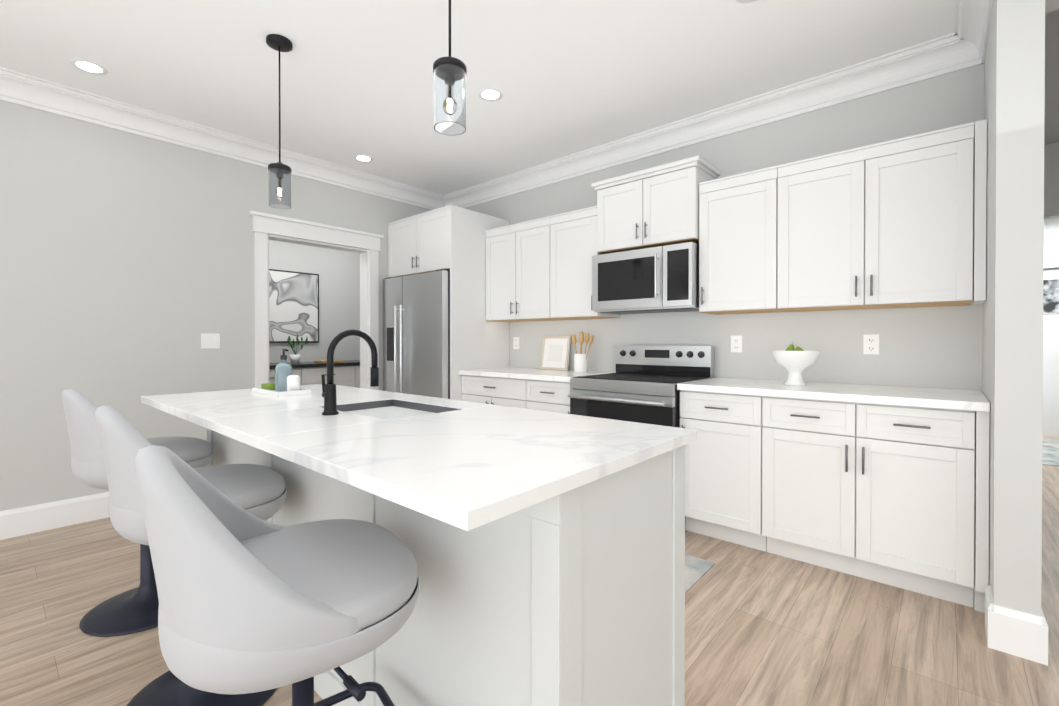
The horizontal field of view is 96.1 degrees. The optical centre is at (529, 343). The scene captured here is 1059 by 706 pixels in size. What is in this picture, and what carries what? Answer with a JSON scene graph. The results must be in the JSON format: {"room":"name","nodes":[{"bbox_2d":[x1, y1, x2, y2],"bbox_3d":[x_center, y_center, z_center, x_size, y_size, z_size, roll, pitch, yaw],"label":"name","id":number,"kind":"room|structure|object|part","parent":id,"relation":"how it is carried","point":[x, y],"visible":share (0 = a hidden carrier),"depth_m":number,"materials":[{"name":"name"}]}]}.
{"room":"kitchen","nodes":[
{"label":"kitchen","id":0,"kind":"room"},
{"bbox_2d":[0,100,430,510],"bbox_3d":[-3.412,-0.216,2.563,0.120,2.740,7.620,0,0,41],"label":"wall","id":1,"kind":"structure","parent":0,"point":[127,269],"depth_m":3.21,"materials":[{"name":"grey paint"}]},
{"bbox_2d":[0,492,109,539],"bbox_3d":[-4.039,1.076,1.751,0.016,0.165,5.560,0,0,41],"label":"baseboard","id":2,"kind":"structure","parent":1,"relation":"attached to","point":[16,522],"depth_m":2.96,"materials":[{"name":"white wood"}]},
{"bbox_2d":[201,333,219,348],"bbox_3d":[-2.414,-0.023,3.605,0.009,0.115,0.124,0,0,41],"label":"switch plate","id":3,"kind":"object","parent":1,"relation":"attached to","point":[210,340],"visible":1,"depth_m":3.60,"materials":[{"name":"white plastic"}]},
{"bbox_2d":[0,67,443,209],"bbox_3d":[-3.363,-1.511,2.433,0.115,0.150,7.500,0,0,41],"label":"crown molding","id":4,"kind":"structure","parent":1,"relation":"attached to","point":[16,87],"depth_m":3.44,"materials":[{"name":"white wood"}]},
{"bbox_2d":[249,211,383,389],"bbox_3d":[-1.887,0.041,4.287,0.185,2.205,1.180,0,0,41],"label":"door frame","id":5,"kind":"structure","parent":1,"relation":"attached to","point":[283,229],"depth_m":4.19,"materials":[{"name":"white wood"}]},
{"bbox_2d":[269,240,359,362],"bbox_3d":[-3.293,-0.233,5.370,0.120,2.740,4.440,0,0,41],"label":"wall","id":6,"kind":"structure","parent":0,"point":[338,271],"depth_m":6.06,"materials":[{"name":"grey paint"}]},
{"bbox_2d":[269,269,318,342],"bbox_3d":[-2.855,-0.445,5.756,0.024,0.860,0.620,0,0,41],"label":"framed picture","id":7,"kind":"object","parent":6,"relation":"attached to","point":[293,304],"visible":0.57,"depth_m":5.75,"materials":[{"name":"black"}]},
{"bbox_2d":[0,0,1058,194],"bbox_3d":[0.712,-1.610,2.771,11.620,0.056,13.620,0,0,41],"label":"ceiling","id":8,"kind":"structure","parent":0,"point":[567,77],"depth_m":2.68,"materials":[{"name":"white paint"}]},
{"bbox_2d":[70,59,107,74],"bbox_3d":[-2.522,-1.585,2.728,0.160,0.004,0.160,0,0,41],"label":"recessed light","id":9,"kind":"object","parent":8,"relation":"in","point":[90,67],"visible":1,"depth_m":2.72,"materials":[{"name":"white"}]},
{"bbox_2d":[266,34,292,208],"bbox_3d":[-1.310,-1.154,2.498,0.124,0.864,0.124,0,0,41],"label":"pendant light","id":10,"kind":"object","parent":8,"relation":"hanging from","point":[279,184],"visible":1,"depth_m":2.47,"materials":[{"name":"clear glass"}]},
{"bbox_3d":[-1.310,-0.822,2.500,0.106,0.200,0.106,0,0,41],"label":"lamp shade","id":11,"kind":"part","parent":10,"relation":"part of","materials":[{"name":"clear glass"}]},
{"bbox_2d":[354,155,372,161],"bbox_3d":[-1.427,-1.593,4.093,0.160,0.004,0.160,0,0,41],"label":"recessed light","id":12,"kind":"object","parent":8,"relation":"in","point":[362,158],"visible":1,"depth_m":4.09,"materials":[{"name":"white"}]},
{"bbox_2d":[433,0,466,135],"bbox_3d":[-0.265,-1.148,1.583,0.124,0.864,0.124,0,0,41],"label":"pendant light","id":13,"kind":"object","parent":8,"relation":"hanging from","point":[450,72],"visible":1,"depth_m":1.54,"materials":[{"name":"clear glass"}]},
{"bbox_3d":[-0.265,-0.817,1.584,0.106,0.200,0.106,0,0,41],"label":"lamp shade","id":14,"kind":"part","parent":13,"relation":"part of","materials":[{"name":"clear glass"}]},
{"bbox_2d":[478,88,502,100],"bbox_3d":[-0.248,-1.587,3.034,0.160,0.004,0.160,0,0,41],"label":"recessed light","id":15,"kind":"object","parent":8,"relation":"in","point":[490,94],"visible":1,"depth_m":3.03,"materials":[{"name":"white"}]},
{"bbox_2d":[736,0,756,2],"bbox_3d":[0.998,-1.582,2.131,0.160,0.004,0.160,0,0,41],"label":"recessed light","id":16,"kind":"object","parent":8,"relation":"in","point":[744,1],"visible":1,"depth_m":2.20,"materials":[{"name":"white"}]},
{"bbox_2d":[0,436,1058,705],"bbox_3d":[0.712,1.177,2.788,11.620,0.050,13.620,0,0,41],"label":"floor","id":17,"kind":"structure","parent":0,"point":[764,628],"depth_m":1.88,"materials":[{"name":"brown wood"}]},
{"bbox_2d":[61,389,212,636],"bbox_3d":[-1.696,0.667,2.083,0.506,0.979,0.498,0,0,41],"label":"stool","id":18,"kind":"object","parent":17,"relation":"on","point":[134,610],"visible":0.52,"depth_m":1.95,"materials":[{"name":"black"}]},
{"bbox_3d":[-1.698,0.395,2.080,0.509,0.440,0.503,0,0,41],"label":"seat","id":19,"kind":"part","parent":18,"relation":"part of","materials":[{"name":"grey fabric"}]},
{"bbox_2d":[95,405,286,705],"bbox_3d":[-1.088,0.670,1.564,0.506,0.979,0.498,0,0,41],"label":"stool","id":20,"kind":"object","parent":17,"relation":"on","point":[258,491],"visible":0.38,"depth_m":1.48,"materials":[{"name":"grey"}]},
{"bbox_3d":[-1.090,0.398,1.560,0.507,0.440,0.502,0,0,41],"label":"seat","id":21,"kind":"part","parent":20,"relation":"part of","materials":[{"name":"grey fabric"}]},
{"bbox_2d":[135,445,418,705],"bbox_3d":[-0.495,0.673,0.998,0.514,0.979,0.506,0,0,41],"label":"stool","id":22,"kind":"object","parent":17,"relation":"on","point":[249,603],"visible":1,"depth_m":0.80,"materials":[{"name":"grey"}]},
{"bbox_2d":[269,368,304,384],"bbox_3d":[-2.954,0.700,5.212,0.599,0.876,0.640,0,0,41],"label":"base cabinet","id":23,"kind":"object","parent":17,"relation":"on","point":[300,372],"depth_m":5.21,"materials":[{"name":"white wood"}]},
{"bbox_2d":[305,364,356,386],"bbox_3d":[-2.533,0.697,5.693,0.599,0.876,0.640,0,0,41],"label":"base cabinet","id":24,"kind":"object","parent":17,"relation":"on","point":[346,372],"depth_m":5.57,"materials":[{"name":"white wood"}]},
{"bbox_2d":[269,360,359,367],"bbox_3d":[-2.941,0.242,5.197,0.635,0.040,3.200,0,0,41],"label":"countertop","id":25,"kind":"structure","parent":24,"relation":"on","point":[348,363],"depth_m":5.42,"materials":[{"name":"stone"}]},
{"bbox_2d":[287,334,307,362],"bbox_3d":[-2.671,0.049,5.494,0.381,0.343,0.176,0,0,41],"label":"potted plant","id":26,"kind":"object","parent":25,"relation":"on","point":[295,357],"visible":1,"depth_m":5.47,"materials":[{"name":"white ceramic"}]},
{"bbox_2d":[314,360,344,362],"bbox_3d":[-2.392,0.207,5.700,0.200,0.024,0.280,0,0,41],"label":"board","id":27,"kind":"object","parent":25,"relation":"on","point":[321,361],"visible":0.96,"depth_m":5.64,"materials":[{"name":"brown wood"}]},
{"bbox_2d":[357,364,359,387],"bbox_3d":[-2.111,0.695,6.175,0.599,0.876,0.640,0,0,41],"label":"base cabinet","id":28,"kind":"object","parent":17,"relation":"on","point":[358,365],"depth_m":5.76,"materials":[{"name":"white wood"}]},
{"bbox_2d":[383,269,449,398],"bbox_3d":[-0.855,0.248,4.646,0.926,1.787,0.840,0,0,41],"label":"fridge","id":29,"kind":"object","parent":17,"relation":"on","point":[416,334],"visible":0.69,"depth_m":4.30,"materials":[{"name":"silver metal"}]},
{"bbox_2d":[207,432,685,705],"bbox_3d":[-0.585,0.716,1.866,2.224,0.884,0.592,0,0,41],"label":"kitchen island","id":30,"kind":"object","parent":17,"relation":"on","point":[547,549],"depth_m":1.12,"materials":[{"name":"white paint"}]},
{"bbox_2d":[141,384,696,535],"bbox_3d":[-0.656,0.258,1.781,2.260,0.030,0.870,0,0,41],"label":"island countertop","id":31,"kind":"structure","parent":30,"relation":"on","point":[468,468],"depth_m":1.18,"materials":[{"name":"white stone"}]},
{"bbox_2d":[252,349,310,396],"bbox_3d":[-1.214,0.131,2.328,0.320,0.217,0.150,0,0,41],"label":"soap tray","id":32,"kind":"object","parent":31,"relation":"on","point":[287,382],"visible":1,"depth_m":2.27,"materials":[{"name":"white ceramic"}]},
{"bbox_2d":[321,329,378,414],"bbox_3d":[-0.651,0.095,1.721,0.087,0.296,0.212,0,0,41],"label":"faucet","id":33,"kind":"object","parent":31,"relation":"on","point":[329,396],"visible":1,"depth_m":1.65,"materials":[{"name":"black metal"}]},
{"bbox_2d":[317,396,452,419],"bbox_3d":[-0.531,0.351,1.818,0.480,0.213,0.330,0,0,41],"label":"sink","id":34,"kind":"object","parent":31,"relation":"in","point":[389,409],"depth_m":1.96,"materials":[{"name":"grey metal"}]},
{"bbox_2d":[450,205,509,399],"bbox_3d":[-0.442,-0.028,4.381,0.020,2.342,0.727,0,0,41],"label":"panel","id":35,"kind":"object","parent":17,"relation":"on","point":[478,340],"visible":0.52,"depth_m":4.27,"materials":[{"name":"white wood"}]},
{"bbox_2d":[461,375,527,408],"bbox_3d":[-0.122,0.706,4.155,0.760,0.876,0.651,0,0,41],"label":"base cabinet","id":36,"kind":"object","parent":17,"relation":"on","point":[510,392],"visible":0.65,"depth_m":3.91,"materials":[{"name":"white wood"}]},
{"bbox_2d":[459,367,615,381],"bbox_3d":[0.056,0.249,4.001,1.227,0.038,0.645,0,0,41],"label":"countertop","id":37,"kind":"structure","parent":36,"relation":"on","point":[538,374],"depth_m":3.86,"materials":[{"name":"white stone"}]},
{"bbox_2d":[540,336,570,370],"bbox_3d":[0.228,0.080,4.216,0.300,0.300,0.067,0,0,41],"label":"framed picture","id":38,"kind":"object","parent":37,"relation":"on","point":[555,352],"visible":0.96,"depth_m":4.21,"materials":[{"name":"beige wood"}]},
{"bbox_2d":[572,332,593,372],"bbox_3d":[0.434,0.064,3.889,0.200,0.333,0.131,0,0,41],"label":"utensil crock","id":39,"kind":"object","parent":37,"relation":"on","point":[580,362],"visible":1,"depth_m":3.85,"materials":[{"name":"white ceramic"}]},
{"bbox_2d":[526,379,571,413],"bbox_3d":[0.340,0.709,3.751,0.462,0.876,0.651,0,0,41],"label":"base cabinet","id":40,"kind":"object","parent":17,"relation":"on","point":[549,396],"visible":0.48,"depth_m":3.54,"materials":[{"name":"white wood"}]},
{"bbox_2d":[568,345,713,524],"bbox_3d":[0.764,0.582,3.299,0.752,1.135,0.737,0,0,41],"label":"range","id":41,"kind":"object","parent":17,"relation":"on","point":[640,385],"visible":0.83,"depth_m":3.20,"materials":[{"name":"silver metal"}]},
{"bbox_2d":[685,554,714,592],"bbox_3d":[0.301,1.148,2.675,1.250,0.008,0.610,0,0,41],"label":"rug","id":42,"kind":"object","parent":17,"relation":"on","point":[696,569],"visible":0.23,"depth_m":2.43,"materials":[{"name":"grey fabric"}]},
{"bbox_2d":[680,390,766,551],"bbox_3d":[1.268,0.713,2.938,0.462,0.876,0.651,0,0,41],"label":"base cabinet","id":43,"kind":"object","parent":17,"relation":"on","point":[723,476],"visible":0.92,"depth_m":2.71,"materials":[{"name":"white wood"}]},
{"bbox_2d":[762,396,989,612],"bbox_3d":[1.775,0.716,2.494,0.882,0.876,0.651,0,0,41],"label":"base cabinet","id":44,"kind":"object","parent":17,"relation":"on","point":[883,493],"depth_m":2.23,"materials":[{"name":"white wood"}]},
{"bbox_2d":[677,377,989,411],"bbox_3d":[1.601,0.257,2.648,1.349,0.038,0.645,0,0,41],"label":"countertop","id":45,"kind":"structure","parent":44,"relation":"on","point":[969,400],"depth_m":2.40,"materials":[{"name":"white stone"}]},
{"bbox_2d":[771,342,819,385],"bbox_3d":[1.530,0.110,2.744,0.246,0.254,0.246,0,0,41],"label":"fruit bowl","id":46,"kind":"object","parent":45,"relation":"on","point":[794,362],"visible":1,"depth_m":2.69,"materials":[{"name":"white ceramic"}]},
{"bbox_3d":[2.005,0.718,2.118,0.040,0.876,0.321,0,0,41],"label":"base cabinet filler","id":47,"kind":"part","parent":44,"relation":"part of","materials":[{"name":"white wood"}]},
{"bbox_2d":[1042,439,1058,466],"bbox_3d":[5.750,1.136,4.836,1.300,0.008,1.700,0,0,41],"label":"rug","id":48,"kind":"object","parent":17,"relation":"on","point":[1050,452],"depth_m":4.97,"materials":[{"name":"grey fabric"}]},
{"bbox_2d":[465,64,983,390],"bbox_3d":[0.734,-0.225,3.917,4.335,2.740,0.120,0,0,41],"label":"wall","id":49,"kind":"structure","parent":0,"point":[931,347],"depth_m":2.94,"materials":[{"name":"grey paint"}]},
{"bbox_2d":[388,205,449,277],"bbox_3d":[-0.822,-0.929,4.689,0.962,0.548,0.756,0,0,41],"label":"upper cabinet","id":50,"kind":"object","parent":49,"relation":"attached to","point":[418,243],"visible":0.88,"depth_m":4.39,"materials":[{"name":"white wood"}]},
{"bbox_2d":[513,337,519,348],"bbox_3d":[-0.126,-0.008,4.586,0.075,0.115,0.008,0,0,41],"label":"electrical outlet","id":51,"kind":"object","parent":49,"relation":"attached to","point":[516,342],"visible":1,"depth_m":4.58,"materials":[{"name":"white plastic"}]},
{"bbox_2d":[485,216,566,321],"bbox_3d":[-0.024,-0.629,4.258,0.760,0.838,0.356,0,0,41],"label":"upper cabinet","id":52,"kind":"object","parent":49,"relation":"attached to","point":[517,272],"visible":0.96,"depth_m":4.13,"materials":[{"name":"white wood"}]},
{"bbox_2d":[550,206,619,319],"bbox_3d":[0.437,-0.627,3.854,0.462,0.838,0.356,0,0,41],"label":"upper cabinet","id":53,"kind":"object","parent":49,"relation":"attached to","point":[573,242],"visible":0.6,"depth_m":3.75,"materials":[{"name":"white wood"}]},
{"bbox_2d":[591,155,719,253],"bbox_3d":[0.893,-0.942,3.437,0.816,0.519,0.381,0,0,41],"label":"upper cabinet","id":54,"kind":"object","parent":49,"relation":"attached to","point":[656,206],"visible":0.92,"depth_m":3.27,"materials":[{"name":"white wood"}]},
{"bbox_2d":[592,242,698,313],"bbox_3d":[0.865,-0.442,3.408,0.754,0.419,0.466,0,0,41],"label":"microwave","id":55,"kind":"object","parent":54,"relation":"attached to","point":[661,279],"visible":0.94,"depth_m":3.23,"materials":[{"name":"silver metal"}]},
{"bbox_2d":[444,35,983,207],"bbox_3d":[0.702,-1.519,3.781,4.215,0.150,0.115,0,0,41],"label":"crown molding","id":56,"kind":"structure","parent":49,"relation":"attached to","point":[928,59],"depth_m":3.16,"materials":[{"name":"white wood"}]},
{"bbox_2d":[731,335,741,351],"bbox_3d":[1.408,0.000,3.242,0.075,0.115,0.008,0,0,41],"label":"electrical outlet","id":57,"kind":"object","parent":49,"relation":"attached to","point":[736,343],"visible":1,"depth_m":3.24,"materials":[{"name":"white plastic"}]},
{"bbox_2d":[699,166,787,314],"bbox_3d":[1.365,-0.622,3.041,0.462,0.838,0.356,0,0,41],"label":"upper cabinet","id":58,"kind":"object","parent":49,"relation":"attached to","point":[738,243],"visible":0.92,"depth_m":2.92,"materials":[{"name":"white wood"}]},
{"bbox_2d":[863,334,879,354],"bbox_3d":[1.972,0.003,2.748,0.075,0.115,0.008,0,0,41],"label":"electrical outlet","id":59,"kind":"object","parent":49,"relation":"attached to","point":[871,342],"visible":1,"depth_m":2.75,"materials":[{"name":"white plastic"}]},
{"bbox_2d":[777,122,973,311],"bbox_3d":[1.856,-0.620,2.611,0.840,0.838,0.356,0,0,41],"label":"upper cabinet","id":60,"kind":"object","parent":49,"relation":"attached to","point":[886,224],"visible":1,"depth_m":2.46,"materials":[{"name":"white wood"}]},
{"bbox_2d":[948,0,992,67],"bbox_3d":[0.925,-1.502,0.924,0.115,0.150,3.880,0,0,41],"label":"crown molding","id":61,"kind":"structure","parent":49,"relation":"attached to","point":[963,46],"depth_m":2.33,"materials":[{"name":"white wood"}]},
{"bbox_2d":[971,119,986,304],"bbox_3d":[2.200,-0.620,2.332,0.040,0.834,0.323,0,0,41],"label":"cabinet filler","id":62,"kind":"object","parent":49,"relation":"attached to","point":[980,184],"visible":0.86,"depth_m":2.21,"materials":[{"name":"white wood"}]},
{"bbox_2d":[982,0,1044,615],"bbox_3d":[3.842,-0.225,4.080,0.125,2.740,6.140,0,0,41],"label":"wall column","id":63,"kind":"structure","parent":0,"point":[1014,116],"depth_m":1.78,"materials":[{"name":"grey paint"}]},
{"bbox_2d":[1020,608,1047,665],"bbox_3d":[3.850,1.063,3.990,0.016,0.165,6.036,0,0,41],"label":"baseboard","id":64,"kind":"structure","parent":63,"relation":"attached to","point":[1035,627],"depth_m":1.73,"materials":[{"name":"white wood"}]},
{"bbox_2d":[1044,0,1058,219],"bbox_3d":[4.460,-1.290,1.551,4.130,0.580,3.160,0,0,41],"label":"header beam","id":65,"kind":"structure","parent":0,"point":[1051,181],"depth_m":3.77,"materials":[{"name":"grey paint"}]},
{"bbox_2d":[1044,218,1058,268],"bbox_3d":[6.481,-0.236,5.769,1.620,2.740,0.120,0,0,41],"label":"wall","id":66,"kind":"structure","parent":0,"point":[1051,235],"depth_m":5.79,"materials":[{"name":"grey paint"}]},
{"bbox_2d":[1042,253,1058,436],"bbox_3d":[6.542,0.020,5.658,1.200,2.230,0.130,0,0,41],"label":"door frame","id":67,"kind":"structure","parent":66,"relation":"attached to","point":[1050,428],"depth_m":5.82,"materials":[{"name":"white wood"}]}
]}

